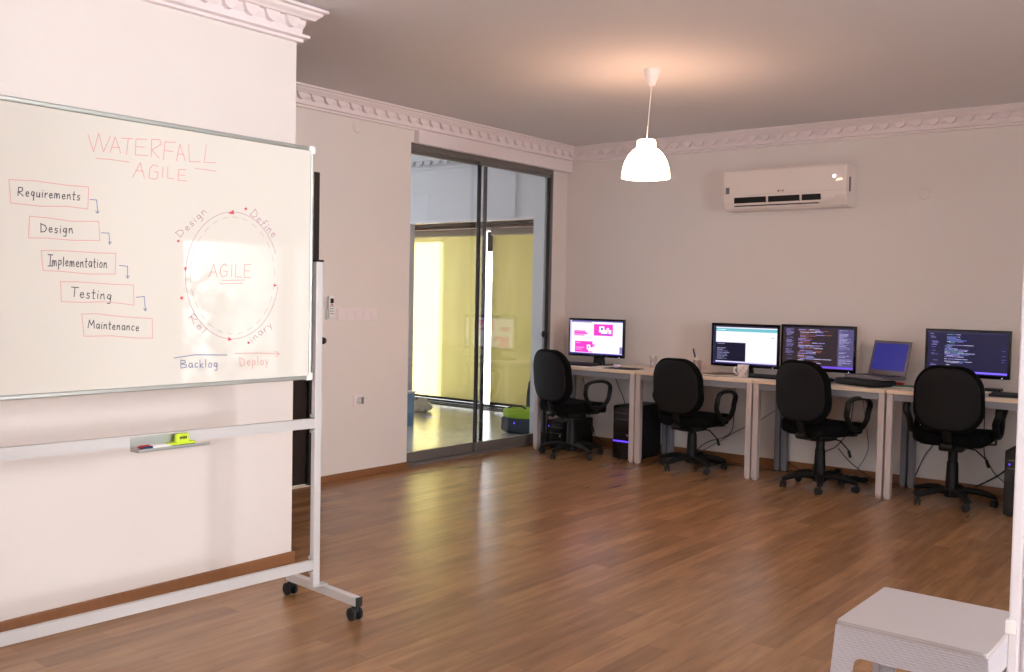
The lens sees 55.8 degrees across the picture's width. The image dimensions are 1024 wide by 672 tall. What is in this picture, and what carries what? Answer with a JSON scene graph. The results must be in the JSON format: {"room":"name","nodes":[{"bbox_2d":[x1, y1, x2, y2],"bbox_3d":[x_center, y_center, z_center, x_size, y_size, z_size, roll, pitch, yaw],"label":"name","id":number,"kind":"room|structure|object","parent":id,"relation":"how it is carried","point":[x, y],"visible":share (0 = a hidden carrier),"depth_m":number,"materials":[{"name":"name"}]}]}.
{"room":"office","nodes":[
{"label":"office","id":0,"kind":"room"},
{"bbox_2d":[0,0,296,620],"bbox_3d":[-2.751,-0.185,2.717,0.160,2.696,5.212,3,3,39],"label":"wall partition","id":1,"kind":"structure","parent":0,"point":[75,527],"depth_m":4.08,"materials":[{"name":"paint"}]},
{"bbox_2d":[0,550,294,631],"bbox_3d":[-2.773,1.134,2.777,0.188,0.055,5.226,3,3,39],"label":"baseboard","id":2,"kind":"structure","parent":1,"relation":"attached to","point":[228,572],"depth_m":4.15,"materials":[{"name":"brown wood"}]},
{"bbox_2d":[141,0,328,43],"bbox_3d":[-2.599,-1.445,2.825,0.377,0.156,5.020,3,3,39],"label":"trim","id":3,"kind":"structure","parent":1,"relation":"attached to","point":[283,19],"depth_m":4.44,"materials":[{"name":"white paint"}]},
{"bbox_2d":[296,106,567,484],"bbox_3d":[-2.507,-0.286,5.285,0.150,2.696,9.530,3,3,39],"label":"wall","id":4,"kind":"structure","parent":0,"point":[364,217],"depth_m":6.99,"materials":[{"name":"paint"}]},
{"bbox_2d":[292,172,319,488],"bbox_3d":[-1.634,-0.035,6.275,0.119,2.145,0.975,3,3,39],"label":"door","id":5,"kind":"structure","parent":4,"relation":"in","point":[299,438],"depth_m":6.58,"materials":[{"name":"brown wood"}]},
{"bbox_2d":[326,296,333,319],"bbox_3d":[-1.259,-0.195,6.706,0.032,0.165,0.060,3,3,39],"label":"remote","id":6,"kind":"object","parent":4,"relation":"attached to","point":[330,312],"visible":1,"depth_m":6.69,"materials":[{"name":"white plastic"}]},
{"bbox_2d":[337,309,376,320],"bbox_3d":[-1.107,-0.153,6.914,0.013,0.084,0.377,3,3,39],"label":"switch panel","id":7,"kind":"object","parent":4,"relation":"attached to","point":[342,314],"visible":1,"depth_m":6.90,"materials":[{"name":"white paint"}]},
{"bbox_2d":[353,121,360,132],"bbox_3d":[-1.096,-1.481,6.846,0.006,0.084,0.084,3,3,39],"label":"round cover plate","id":8,"kind":"object","parent":4,"relation":"attached to","point":[356,125],"visible":1,"depth_m":6.84,"materials":[{"name":"paint"}]},
{"bbox_2d":[353,394,363,406],"bbox_3d":[-1.096,0.466,6.940,0.050,0.084,0.084,3,3,39],"label":"wall socket","id":9,"kind":"object","parent":4,"relation":"attached to","point":[358,400],"visible":1,"depth_m":6.93,"materials":[{"name":"white paint"}]},
{"bbox_2d":[321,462,407,483],"bbox_3d":[-1.067,0.993,7.039,0.016,0.050,0.855,3,3,39],"label":"baseboard","id":10,"kind":"structure","parent":4,"relation":"attached to","point":[404,465],"depth_m":7.01,"materials":[{"name":"brown wood"}]},
{"bbox_2d":[406,150,487,461],"bbox_3d":[-0.556,-0.230,7.760,0.032,2.410,1.020,3,3,39],"label":"door","id":11,"kind":"structure","parent":4,"relation":"in","point":[412,456],"depth_m":8.10,"materials":[{"name":"grey metal"}]},
{"bbox_2d":[408,143,553,466],"bbox_3d":[-0.263,-0.248,8.096,0.100,2.475,1.850,3,3,39],"label":"trim","id":12,"kind":"structure","parent":4,"relation":"attached to","point":[416,147],"depth_m":8.19,"materials":[{"name":"grey metal"}]},
{"bbox_2d":[414,130,571,172],"bbox_3d":[-0.093,-1.522,8.064,0.050,0.098,2.005,3,3,39],"label":"trim","id":13,"kind":"structure","parent":4,"relation":"attached to","point":[425,138],"depth_m":7.91,"materials":[{"name":"white paint"}]},
{"bbox_2d":[472,162,550,451],"bbox_3d":[0.010,-0.246,8.410,0.032,2.410,0.982,3,3,39],"label":"door","id":14,"kind":"structure","parent":4,"relation":"in","point":[524,438],"depth_m":8.15,"materials":[{"name":"grey metal"}]},
{"bbox_2d":[419,220,527,226],"bbox_3d":[-0.837,-1.374,10.887,4.200,0.130,1.727,3,3,39],"label":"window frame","id":15,"kind":"structure","parent":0,"point":[513,220],"depth_m":11.36,"materials":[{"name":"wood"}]},
{"bbox_2d":[415,222,533,230],"bbox_3d":[-0.837,-0.390,10.940,4.215,2.500,1.790,3,3,39],"label":"wall","id":16,"kind":"structure","parent":0,"point":[488,229],"depth_m":11.50,"materials":[{"name":"beige"}]},
{"bbox_2d":[412,229,482,402],"bbox_3d":[-0.820,-0.258,11.808,1.230,2.065,0.080,3,3,39],"label":"roller blind","id":17,"kind":"object","parent":16,"relation":"attached to","point":[444,260],"visible":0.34,"depth_m":11.79,"materials":[{"name":"yellow fabric"}]},
{"bbox_2d":[414,232,508,411],"bbox_3d":[-0.328,-0.200,11.409,2.560,2.100,0.290,3,3,39],"label":"trim","id":18,"kind":"structure","parent":16,"relation":"attached to","point":[486,406],"depth_m":11.52,"materials":[{"name":"grey"}]},
{"bbox_2d":[415,220,533,230],"bbox_3d":[-0.457,-1.357,11.444,4.100,0.155,0.249,3,3,39],"label":"trim","id":19,"kind":"structure","parent":16,"relation":"attached to","point":[489,222],"depth_m":11.45,"materials":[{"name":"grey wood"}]},
{"bbox_2d":[489,227,533,405],"bbox_3d":[0.212,-0.204,10.983,1.185,2.065,0.080,3,3,39],"label":"roller blind","id":20,"kind":"object","parent":16,"relation":"attached to","point":[512,258],"visible":0.48,"depth_m":11.15,"materials":[{"name":"yellow fabric"}]},
{"bbox_2d":[410,166,547,432],"bbox_3d":[-1.380,-0.467,10.162,4.331,2.696,0.100,3,3,39],"label":"wall","id":21,"kind":"structure","parent":0,"point":[444,194],"depth_m":9.12,"materials":[{"name":"paint"}]},
{"bbox_2d":[411,156,474,171],"bbox_3d":[-1.429,-1.744,10.035,4.208,0.135,0.108,3,3,39],"label":"trim","id":22,"kind":"structure","parent":21,"relation":"attached to","point":[418,163],"depth_m":9.54,"materials":[{"name":"paint"}]},
{"bbox_2d":[408,217,533,389],"bbox_3d":[-0.448,-0.098,9.422,1.680,2.058,0.117,3,3,39],"label":"trim","id":23,"kind":"structure","parent":21,"relation":"attached to","point":[412,224],"depth_m":9.89,"materials":[{"name":"white paint"}]},
{"bbox_2d":[501,170,516,217],"bbox_3d":[-0.029,-1.363,8.981,0.160,0.517,0.020,3,3,39],"label":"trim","id":24,"kind":"structure","parent":21,"relation":"attached to","point":[508,195],"depth_m":8.97,"materials":[{"name":"paint"}]},
{"bbox_2d":[0,403,1012,671],"bbox_3d":[-0.807,1.158,4.999,11.800,0.100,11.150,3,3,39],"label":"floor","id":25,"kind":"structure","parent":0,"point":[520,559],"depth_m":4.68,"materials":[{"name":"laminate"}]},
{"bbox_2d":[0,94,362,646],"bbox_3d":[-1.381,0.206,3.308,0.522,1.918,1.991,3,3,39],"label":"whiteboard","id":26,"kind":"object","parent":25,"relation":"on","point":[137,254],"visible":1,"depth_m":3.39,"materials":[{"name":"white plastic"}]},
{"bbox_2d":[137,443,165,449],"bbox_3d":[-1.267,0.390,3.418,0.016,0.016,0.117,3,3,40],"label":"marker pen","id":27,"kind":"object","parent":26,"relation":"in","point":[140,446],"visible":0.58,"depth_m":3.40,"materials":[{"name":"white plastic"}]},
{"bbox_2d":[141,444,171,449],"bbox_3d":[-1.250,0.391,3.398,0.016,0.016,0.117,3,3,37],"label":"marker pen","id":28,"kind":"object","parent":26,"relation":"in","point":[162,445],"visible":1,"depth_m":3.39,"materials":[{"name":"white plastic"}]},
{"bbox_2d":[130,432,209,452],"bbox_3d":[-1.218,0.376,3.453,0.052,0.048,0.285,3,3,39],"label":"marker tray","id":29,"kind":"object","parent":26,"relation":"on","point":[161,437],"depth_m":3.43,"materials":[{"name":"silver metal"}]},
{"bbox_2d":[166,433,195,445],"bbox_3d":[-1.194,0.374,3.483,0.040,0.046,0.112,3,3,39],"label":"eraser","id":30,"kind":"object","parent":26,"relation":"on","point":[180,438],"visible":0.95,"depth_m":3.47,"materials":[{"name":"yellow plastic"}]},
{"bbox_2d":[407,390,415,425],"bbox_3d":[-1.164,0.729,9.751,0.290,0.350,0.290,3,3,39],"label":"storage box","id":31,"kind":"object","parent":25,"relation":"on","point":[410,394],"visible":0.27,"depth_m":9.72,"materials":[{"name":"blue plastic"}]},
{"bbox_2d":[414,397,432,411],"bbox_3d":[-1.042,0.774,10.969,0.241,0.164,0.219,3,3,39],"label":"plastic bag","id":32,"kind":"object","parent":25,"relation":"on","point":[421,404],"visible":0.91,"depth_m":10.91,"materials":[{"name":"white plastic"}]},
{"bbox_2d":[501,405,529,433],"bbox_3d":[0.136,0.804,9.365,0.495,0.283,0.246,3,3,39],"label":"pouf","id":33,"kind":"object","parent":25,"relation":"on","point":[516,418],"visible":0.55,"depth_m":9.30,"materials":[{"name":"green fabric"}]},
{"bbox_2d":[526,381,529,406],"bbox_3d":[0.340,0.624,9.538,0.415,0.637,0.275,3,3,39],"label":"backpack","id":34,"kind":"object","parent":25,"relation":"on","point":[528,390],"visible":0.04,"depth_m":9.56,"materials":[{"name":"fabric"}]},
{"bbox_2d":[546,417,592,449],"bbox_3d":[0.512,0.860,8.603,0.200,0.250,0.443,3,3,39],"label":"computer tower","id":35,"kind":"object","parent":25,"relation":"on","point":[556,429],"visible":0.68,"depth_m":8.49,"materials":[{"name":"black plastic"}]},
{"bbox_2d":[533,349,611,460],"bbox_3d":[0.484,0.555,8.075,0.579,0.899,0.606,-1,3,-39],"label":"office chair","id":36,"kind":"object","parent":25,"relation":"on","point":[553,383],"visible":1,"depth_m":7.90,"materials":[{"name":"black fabric"}]},
{"bbox_2d":[533,361,667,462],"bbox_3d":[0.773,0.627,8.350,1.018,0.745,0.614,3,3,39],"label":"desk","id":37,"kind":"object","parent":25,"relation":"on","point":[595,371],"visible":0.36,"depth_m":8.08,"materials":[{"name":"laminate"}]},
{"bbox_2d":[569,361,598,366],"bbox_3d":[0.527,0.236,8.372,0.440,0.025,0.140,3,3,35],"label":"keyboard","id":38,"kind":"object","parent":37,"relation":"on","point":[590,364],"visible":0.5,"depth_m":8.28,"materials":[{"name":"black plastic"}]},
{"bbox_2d":[568,318,625,365],"bbox_3d":[0.763,0.050,8.435,0.567,0.402,0.170,3,3,37],"label":"monitor","id":39,"kind":"object","parent":37,"relation":"on","point":[598,339],"visible":0.88,"depth_m":8.38,"materials":[{"name":"black plastic"}]},
{"bbox_2d":[605,367,641,369],"bbox_3d":[0.922,0.270,8.019,0.300,0.003,0.210,3,3,34],"label":"mouse pad","id":40,"kind":"object","parent":37,"relation":"on","point":[620,368],"visible":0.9,"depth_m":7.99,"materials":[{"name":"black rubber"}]},
{"bbox_2d":[613,401,660,458],"bbox_3d":[1.049,0.793,8.108,0.190,0.445,0.463,3,3,39],"label":"computer tower","id":41,"kind":"object","parent":25,"relation":"on","point":[651,427],"visible":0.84,"depth_m":8.00,"materials":[{"name":"black plastic"}]},
{"bbox_2d":[652,358,737,474],"bbox_3d":[1.401,0.604,7.559,0.606,0.881,0.578,3,3,42],"label":"office chair","id":42,"kind":"object","parent":25,"relation":"on","point":[678,388],"visible":1,"depth_m":7.38,"materials":[{"name":"black fabric"}]},
{"bbox_2d":[634,369,781,478],"bbox_3d":[1.567,0.669,7.715,1.005,0.745,0.614,3,3,39],"label":"desk","id":43,"kind":"object","parent":25,"relation":"on","point":[645,375],"visible":0.57,"depth_m":7.60,"materials":[{"name":"laminate"}]},
{"bbox_2d":[702,372,737,376],"bbox_3d":[1.611,0.298,7.497,0.230,0.016,0.180,0,3,-33],"label":"notebook","id":44,"kind":"object","parent":43,"relation":"on","point":[715,374],"visible":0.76,"depth_m":7.45,"materials":[{"name":"beige paper"}]},
{"bbox_2d":[733,364,748,377],"bbox_3d":[1.755,0.267,7.363,0.108,0.094,0.089,0,3,-29],"label":"mug","id":45,"kind":"object","parent":43,"relation":"on","point":[743,370],"visible":1,"depth_m":7.33,"materials":[{"name":"beige ceramic"}]},
{"bbox_2d":[711,323,780,373],"bbox_3d":[1.846,0.106,7.570,0.568,0.404,0.170,3,3,39],"label":"monitor","id":46,"kind":"object","parent":43,"relation":"on","point":[732,344],"visible":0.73,"depth_m":7.51,"materials":[{"name":"black plastic"}]},
{"bbox_2d":[747,373,775,379],"bbox_3d":[1.923,0.307,7.334,0.300,0.025,0.140,3,3,39],"label":"keyboard","id":47,"kind":"object","parent":43,"relation":"on","point":[752,375],"visible":0.73,"depth_m":7.31,"materials":[{"name":"black plastic"}]},
{"bbox_2d":[698,451,723,463],"bbox_3d":[1.615,0.996,7.956,0.300,0.075,0.056,3,3,39],"label":"power strip","id":48,"kind":"object","parent":25,"relation":"on","point":[699,452],"visible":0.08,"depth_m":7.91,"materials":[{"name":"black plastic"}]},
{"bbox_2d":[697,390,734,449],"bbox_3d":[1.674,0.713,8.000,0.376,0.598,0.038,3,3,39],"label":"cable","id":49,"kind":"object","parent":25,"relation":"on","point":[734,390],"visible":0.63,"depth_m":7.96,"materials":[{"name":"black plastic"}]},
{"bbox_2d":[727,464,793,472],"bbox_3d":[2.017,1.052,7.605,0.752,0.007,0.056,3,3,39],"label":"cable","id":50,"kind":"object","parent":25,"relation":"on","point":[727,464],"visible":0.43,"depth_m":7.60,"materials":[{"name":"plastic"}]},
{"bbox_2d":[776,360,872,494],"bbox_3d":[2.191,0.626,6.878,0.601,0.924,0.606,-1,3,-38],"label":"office chair","id":51,"kind":"object","parent":25,"relation":"on","point":[803,387],"visible":1,"depth_m":6.71,"materials":[{"name":"black fabric"}]},
{"bbox_2d":[751,379,911,497],"bbox_3d":[2.338,0.710,7.099,0.957,0.745,0.614,3,3,39],"label":"desk","id":52,"kind":"object","parent":25,"relation":"on","point":[842,390],"visible":0.73,"depth_m":7.00,"materials":[{"name":"laminate"}]},
{"bbox_2d":[780,324,857,373],"bbox_3d":[2.297,0.125,7.209,0.557,0.413,0.170,3,3,35],"label":"monitor","id":53,"kind":"object","parent":52,"relation":"on","point":[833,348],"visible":0.8,"depth_m":7.13,"materials":[{"name":"black plastic"}]},
{"bbox_2d":[812,402,853,469],"bbox_3d":[2.461,0.714,7.386,0.327,0.709,0.033,3,3,44],"label":"cable","id":54,"kind":"object","parent":52,"relation":"hanging from","point":[853,402],"visible":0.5,"depth_m":7.35,"materials":[{"name":"black plastic"}]},
{"bbox_2d":[858,400,868,467],"bbox_3d":[2.631,0.719,7.234,0.074,0.557,0.037,3,3,39],"label":"cable","id":55,"kind":"object","parent":52,"relation":"hanging from","point":[862,400],"visible":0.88,"depth_m":7.23,"materials":[{"name":"grey plastic"}]},
{"bbox_2d":[834,377,895,386],"bbox_3d":[2.505,0.326,6.873,0.262,0.048,0.398,0,3,-25],"label":"laptop bag","id":56,"kind":"object","parent":52,"relation":"on","point":[841,380],"visible":0.81,"depth_m":6.73,"materials":[{"name":"black fabric"}]},
{"bbox_2d":[844,340,912,380],"bbox_3d":[2.607,0.170,6.868,0.306,0.266,0.340,0,3,-29],"label":"laptop","id":57,"kind":"object","parent":56,"relation":"on","point":[888,358],"visible":1,"depth_m":6.89,"materials":[{"name":"grey"}]},
{"bbox_2d":[835,468,867,482],"bbox_3d":[2.518,1.042,7.261,0.300,0.075,0.056,3,3,36],"label":"power strip","id":58,"kind":"object","parent":25,"relation":"on","point":[857,478],"visible":0.56,"depth_m":7.20,"materials":[{"name":"black plastic"}]},
{"bbox_2d":[838,448,874,479],"bbox_3d":[2.610,0.969,7.275,0.326,0.221,0.006,3,3,39],"label":"cable","id":59,"kind":"object","parent":25,"relation":"on","point":[838,448],"visible":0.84,"depth_m":7.29,"materials":[{"name":"black plastic"}]},
{"bbox_2d":[830,587,1008,671],"bbox_3d":[1.175,1.016,2.730,0.444,0.450,0.476,3,3,39],"label":"stool","id":60,"kind":"object","parent":25,"relation":"on","point":[892,629],"visible":0.78,"depth_m":2.63,"materials":[{"name":"grey plastic"}]},
{"bbox_2d":[883,384,1017,498],"bbox_3d":[3.109,0.751,6.484,1.006,0.745,0.614,3,3,39],"label":"desk","id":61,"kind":"object","parent":25,"relation":"on","point":[895,394],"visible":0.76,"depth_m":6.54,"materials":[{"name":"laminate"}]},
{"bbox_2d":[892,385,913,388],"bbox_3d":[2.762,0.355,6.708,0.206,0.013,0.146,3,3,33],"label":"notebook","id":62,"kind":"object","parent":61,"relation":"on","point":[896,386],"visible":0.64,"depth_m":6.68,"materials":[{"name":"beige paper"}]},
{"bbox_2d":[915,445,932,475],"bbox_3d":[2.974,0.738,6.960,0.129,0.567,0.038,3,3,39],"label":"cable","id":63,"kind":"object","parent":61,"relation":"hanging from","point":[932,445],"visible":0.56,"depth_m":6.99,"materials":[{"name":"black plastic"}]},
{"bbox_2d":[924,328,1011,379],"bbox_3d":[3.103,0.165,6.565,0.540,0.418,0.170,3,3,39],"label":"monitor","id":64,"kind":"object","parent":61,"relation":"on","point":[987,353],"visible":0.83,"depth_m":6.49,"materials":[{"name":"black plastic"}]},
{"bbox_2d":[984,387,1002,392],"bbox_3d":[3.221,0.366,6.471,0.110,0.030,0.090,3,3,39],"label":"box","id":65,"kind":"object","parent":61,"relation":"on","point":[987,390],"visible":0.59,"depth_m":6.45,"materials":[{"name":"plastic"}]},
{"bbox_2d":[983,416,1003,481],"bbox_3d":[3.370,0.748,6.644,0.242,0.603,0.038,3,3,39],"label":"cable","id":66,"kind":"object","parent":61,"relation":"hanging from","point":[984,416],"visible":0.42,"depth_m":6.71,"materials":[{"name":"black plastic"}]},
{"bbox_2d":[988,391,1017,397],"bbox_3d":[3.225,0.381,6.178,0.300,0.025,0.140,3,3,37],"label":"keyboard","id":67,"kind":"object","parent":61,"relation":"on","point":[992,394],"visible":0.81,"depth_m":6.18,"materials":[{"name":"black plastic"}]},
{"bbox_2d":[903,365,1008,512],"bbox_3d":[2.934,0.652,6.424,0.606,0.939,0.600,3,3,35],"label":"office chair","id":68,"kind":"object","parent":25,"relation":"on","point":[948,402],"visible":0.96,"depth_m":6.23,"materials":[{"name":"black fabric"}]},
{"bbox_2d":[1003,446,1015,516],"bbox_3d":[3.319,0.929,6.212,0.190,0.420,0.493,3,3,39],"label":"computer tower","id":69,"kind":"object","parent":25,"relation":"on","point":[1010,454],"visible":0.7,"depth_m":6.06,"materials":[{"name":"black plastic"}]},
{"bbox_2d":[295,0,1023,145],"bbox_3d":[0.464,-1.552,2.875,7.790,0.150,9.930,3,3,39],"label":"ceiling","id":70,"kind":"structure","parent":0,"point":[569,72],"depth_m":5.51,"materials":[{"name":"paint"}]},
{"bbox_2d":[621,68,669,180],"bbox_3d":[0.807,-1.268,5.778,0.289,0.644,0.289,3,3,39],"label":"pendant lamp","id":71,"kind":"object","parent":70,"relation":"hanging from","point":[646,162],"visible":1,"depth_m":5.71,"materials":[{"name":"white plastic"}]},
{"bbox_2d":[564,125,1023,487],"bbox_3d":[4.356,-0.332,6.024,9.940,2.996,0.200,3,3,39],"label":"wall","id":72,"kind":"structure","parent":0,"point":[667,258],"depth_m":7.48,"materials":[{"name":"paint"}]},
{"bbox_2d":[296,82,1023,162],"bbox_3d":[1.604,-1.446,4.309,7.389,0.135,5.870,3,3,39],"label":"trim","id":73,"kind":"structure","parent":72,"relation":"attached to","point":[308,96],"depth_m":7.32,"materials":[{"name":"white paint"}]},
{"bbox_2d":[697,410,774,453],"bbox_3d":[1.845,0.769,7.880,0.793,0.505,0.014,3,3,39],"label":"cable","id":74,"kind":"object","parent":72,"relation":"attached to","point":[774,410],"visible":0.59,"depth_m":7.92,"materials":[{"name":"grey plastic"}]},
{"bbox_2d":[724,162,856,212],"bbox_3d":[2.144,-1.144,7.503,0.988,0.319,0.220,3,3,39],"label":"air conditioner","id":75,"kind":"object","parent":72,"relation":"attached to","point":[821,186],"visible":1,"depth_m":7.39,"materials":[{"name":"beige plastic"}]},
{"bbox_2d":[592,436,1003,497],"bbox_3d":[3.390,1.087,6.696,7.370,0.068,0.014,3,3,39],"label":"baseboard","id":76,"kind":"structure","parent":72,"relation":"attached to","point":[729,457],"depth_m":7.55,"materials":[{"name":"brown wood"}]},
{"bbox_2d":[919,188,930,199],"bbox_3d":[2.980,-1.025,6.974,0.084,0.084,0.006,3,3,39],"label":"round cover plate","id":77,"kind":"object","parent":72,"relation":"attached to","point":[925,193],"visible":1,"depth_m":6.97,"materials":[{"name":"paint"}]},
{"bbox_2d":[975,471,1003,487],"bbox_3d":[3.340,0.961,6.690,0.248,0.215,0.010,3,3,39],"label":"cable","id":78,"kind":"object","parent":72,"relation":"attached to","point":[1002,472],"visible":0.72,"depth_m":6.71,"materials":[{"name":"black plastic"}]},
{"bbox_3d":[1.921,-0.015,0.858,2.472,2.696,0.120,3,3,39],"label":"wall","id":79,"kind":"structure","parent":0,"visible":0},
{"bbox_2d":[1005,265,1023,671],"bbox_3d":[1.883,0.206,0.885,2.546,2.250,0.174,3,3,39],"label":"trim","id":80,"kind":"structure","parent":79,"relation":"attached to","point":[1014,624],"depth_m":1.61,"materials":[{"name":"white paint"}]},
{"label":"outside","id":81,"kind":"structure","parent":0,"visible":0},
{"bbox_2d":[483,362,489,403],"bbox_3d":[0.751,1.220,9.679,21.200,0.450,24.000,3,3,39],"label":"ground","id":82,"kind":"structure","parent":81,"point":[486,396],"depth_m":19.00,"materials":[{"name":"beige"}]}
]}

